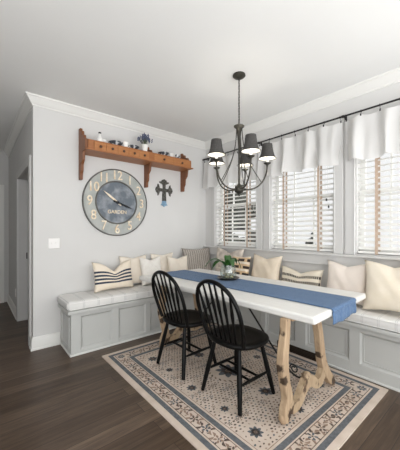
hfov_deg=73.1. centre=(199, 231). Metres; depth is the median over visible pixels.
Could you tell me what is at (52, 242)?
light switch
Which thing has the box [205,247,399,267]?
trim
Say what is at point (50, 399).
floor
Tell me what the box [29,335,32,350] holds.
baseboard
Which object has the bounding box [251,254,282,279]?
throw pillow
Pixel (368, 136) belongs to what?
valance curtain
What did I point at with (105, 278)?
throw pillow
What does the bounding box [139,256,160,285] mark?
throw pillow
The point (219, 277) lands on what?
serving dish
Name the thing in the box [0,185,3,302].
door
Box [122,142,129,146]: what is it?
teacup
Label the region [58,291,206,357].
window bench
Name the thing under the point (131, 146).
saucer
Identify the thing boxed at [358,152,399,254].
window blind
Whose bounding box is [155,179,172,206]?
wall cross
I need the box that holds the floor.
[0,302,399,449]
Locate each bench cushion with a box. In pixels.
[57,283,174,310]
[331,304,399,332]
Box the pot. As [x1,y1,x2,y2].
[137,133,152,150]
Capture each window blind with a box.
[217,179,255,246]
[272,166,332,251]
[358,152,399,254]
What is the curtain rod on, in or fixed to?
attached to the wall at (391, 92)
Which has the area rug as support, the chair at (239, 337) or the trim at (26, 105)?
the chair at (239, 337)
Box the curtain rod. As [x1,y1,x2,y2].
[203,98,399,160]
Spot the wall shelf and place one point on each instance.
(89, 147)
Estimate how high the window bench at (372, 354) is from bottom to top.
0.475 m
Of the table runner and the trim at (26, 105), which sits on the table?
the table runner
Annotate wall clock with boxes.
[82,169,146,235]
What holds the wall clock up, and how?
attached to the wall at (57, 211)
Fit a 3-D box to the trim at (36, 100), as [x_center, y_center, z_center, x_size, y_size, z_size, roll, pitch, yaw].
[-0.872,-1.429,3.707,2.590,0.098,0.080,0,0,-40]
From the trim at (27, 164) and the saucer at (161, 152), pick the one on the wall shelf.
the saucer at (161, 152)
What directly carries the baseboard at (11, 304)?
attached to the wall at (21, 150)
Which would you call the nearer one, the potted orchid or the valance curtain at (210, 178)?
the potted orchid
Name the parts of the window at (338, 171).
frame, sash, sash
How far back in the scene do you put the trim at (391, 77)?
2.99 m
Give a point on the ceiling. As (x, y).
(167, 65)
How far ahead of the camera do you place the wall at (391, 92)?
3.13 m
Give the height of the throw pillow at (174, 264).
0.365 m
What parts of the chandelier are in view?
lamp shade, arm, arm, chain, arm, lamp shade, arm, lamp shade, arm, lamp shade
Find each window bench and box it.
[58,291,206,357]
[207,298,399,391]
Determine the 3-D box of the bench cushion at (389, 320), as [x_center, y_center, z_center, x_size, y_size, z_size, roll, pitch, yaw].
[1.323,0.775,2.801,0.382,0.098,4.290,0,0,-40]
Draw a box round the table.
[139,268,365,424]
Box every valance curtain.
[203,151,256,188]
[257,116,342,178]
[345,104,399,160]
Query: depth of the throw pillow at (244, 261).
3.61 m
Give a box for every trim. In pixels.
[4,91,32,156]
[16,155,30,345]
[26,91,205,149]
[203,246,399,259]
[205,67,399,149]
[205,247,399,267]
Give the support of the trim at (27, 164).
attached to the wall at (21, 150)
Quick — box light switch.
[48,238,59,248]
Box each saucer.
[108,140,122,145]
[128,145,138,148]
[158,151,168,154]
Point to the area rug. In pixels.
(328, 415)
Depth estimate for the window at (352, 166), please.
2.79 m
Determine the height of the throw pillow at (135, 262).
0.399 m
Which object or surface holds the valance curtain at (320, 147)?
hanging from the curtain rod
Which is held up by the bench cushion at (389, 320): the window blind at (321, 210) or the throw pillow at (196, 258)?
the throw pillow at (196, 258)
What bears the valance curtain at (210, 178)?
hanging from the curtain rod
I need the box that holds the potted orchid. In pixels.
[205,255,240,277]
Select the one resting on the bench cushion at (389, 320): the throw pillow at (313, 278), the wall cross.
the throw pillow at (313, 278)
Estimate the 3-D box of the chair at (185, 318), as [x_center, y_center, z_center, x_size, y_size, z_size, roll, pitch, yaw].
[-0.160,0.819,2.592,0.532,0.937,0.478,0,0,-42]
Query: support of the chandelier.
hanging from the ceiling
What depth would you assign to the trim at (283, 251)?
3.03 m
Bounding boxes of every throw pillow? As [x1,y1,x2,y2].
[92,259,133,292]
[119,255,145,283]
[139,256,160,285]
[151,252,172,271]
[167,255,187,271]
[181,247,210,269]
[215,247,243,271]
[231,255,250,275]
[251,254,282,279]
[281,266,323,286]
[327,259,366,305]
[362,260,399,311]
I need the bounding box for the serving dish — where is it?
[217,275,238,279]
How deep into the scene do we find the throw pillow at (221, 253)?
4.04 m
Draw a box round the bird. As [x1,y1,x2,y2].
[97,132,106,141]
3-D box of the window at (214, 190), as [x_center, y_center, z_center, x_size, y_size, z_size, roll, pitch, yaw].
[0.565,-0.458,4.097,0.168,1.395,1.020,0,0,-40]
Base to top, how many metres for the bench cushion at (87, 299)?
0.097 m
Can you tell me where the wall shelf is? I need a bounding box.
[79,128,192,191]
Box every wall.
[0,151,8,301]
[9,111,30,320]
[31,106,205,341]
[206,82,399,286]
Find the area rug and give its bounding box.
[102,323,387,449]
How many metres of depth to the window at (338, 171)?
3.20 m
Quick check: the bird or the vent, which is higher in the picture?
the bird
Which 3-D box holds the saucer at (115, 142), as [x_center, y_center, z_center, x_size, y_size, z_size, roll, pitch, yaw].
[-1.052,-1.085,3.373,0.180,0.050,0.178,0,0,-40]
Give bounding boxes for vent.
[277,340,315,360]
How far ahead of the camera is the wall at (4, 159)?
4.98 m
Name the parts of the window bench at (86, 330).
panel, toe moulding, panel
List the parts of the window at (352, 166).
casing, frame, sash, sash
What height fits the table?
0.756 m
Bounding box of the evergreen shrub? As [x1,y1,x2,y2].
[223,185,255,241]
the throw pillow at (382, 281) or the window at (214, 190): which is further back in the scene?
the window at (214, 190)
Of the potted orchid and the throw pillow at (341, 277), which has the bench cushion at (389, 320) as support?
the throw pillow at (341, 277)
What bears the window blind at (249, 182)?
attached to the window at (214, 190)
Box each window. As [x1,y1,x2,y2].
[211,153,261,248]
[264,122,343,253]
[345,128,399,257]
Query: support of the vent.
attached to the window bench at (372, 354)
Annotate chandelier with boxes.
[207,71,275,195]
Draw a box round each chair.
[151,270,216,379]
[195,279,274,415]
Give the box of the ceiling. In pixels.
[0,0,399,150]
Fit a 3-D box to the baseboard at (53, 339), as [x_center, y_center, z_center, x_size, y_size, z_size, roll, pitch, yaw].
[-1.727,1.230,3.026,0.292,0.140,0.024,0,0,-40]
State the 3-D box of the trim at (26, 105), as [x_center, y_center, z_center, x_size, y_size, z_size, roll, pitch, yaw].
[-2.694,-1.429,3.927,0.080,0.098,2.760,0,0,-40]
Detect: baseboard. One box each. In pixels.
[7,294,15,318]
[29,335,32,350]
[31,332,59,350]
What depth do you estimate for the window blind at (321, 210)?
3.22 m
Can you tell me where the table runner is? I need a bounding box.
[162,270,356,324]
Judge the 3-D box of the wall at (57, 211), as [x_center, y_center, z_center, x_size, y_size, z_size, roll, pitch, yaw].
[-0.852,-0.089,3.854,2.650,2.778,0.120,0,0,-40]
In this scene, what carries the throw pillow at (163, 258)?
on the bench cushion at (87, 299)
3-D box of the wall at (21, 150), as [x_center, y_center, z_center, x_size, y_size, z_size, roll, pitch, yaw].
[-2.686,-0.089,4.064,0.110,2.778,2.560,0,0,-40]
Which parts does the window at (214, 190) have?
sash, frame, sash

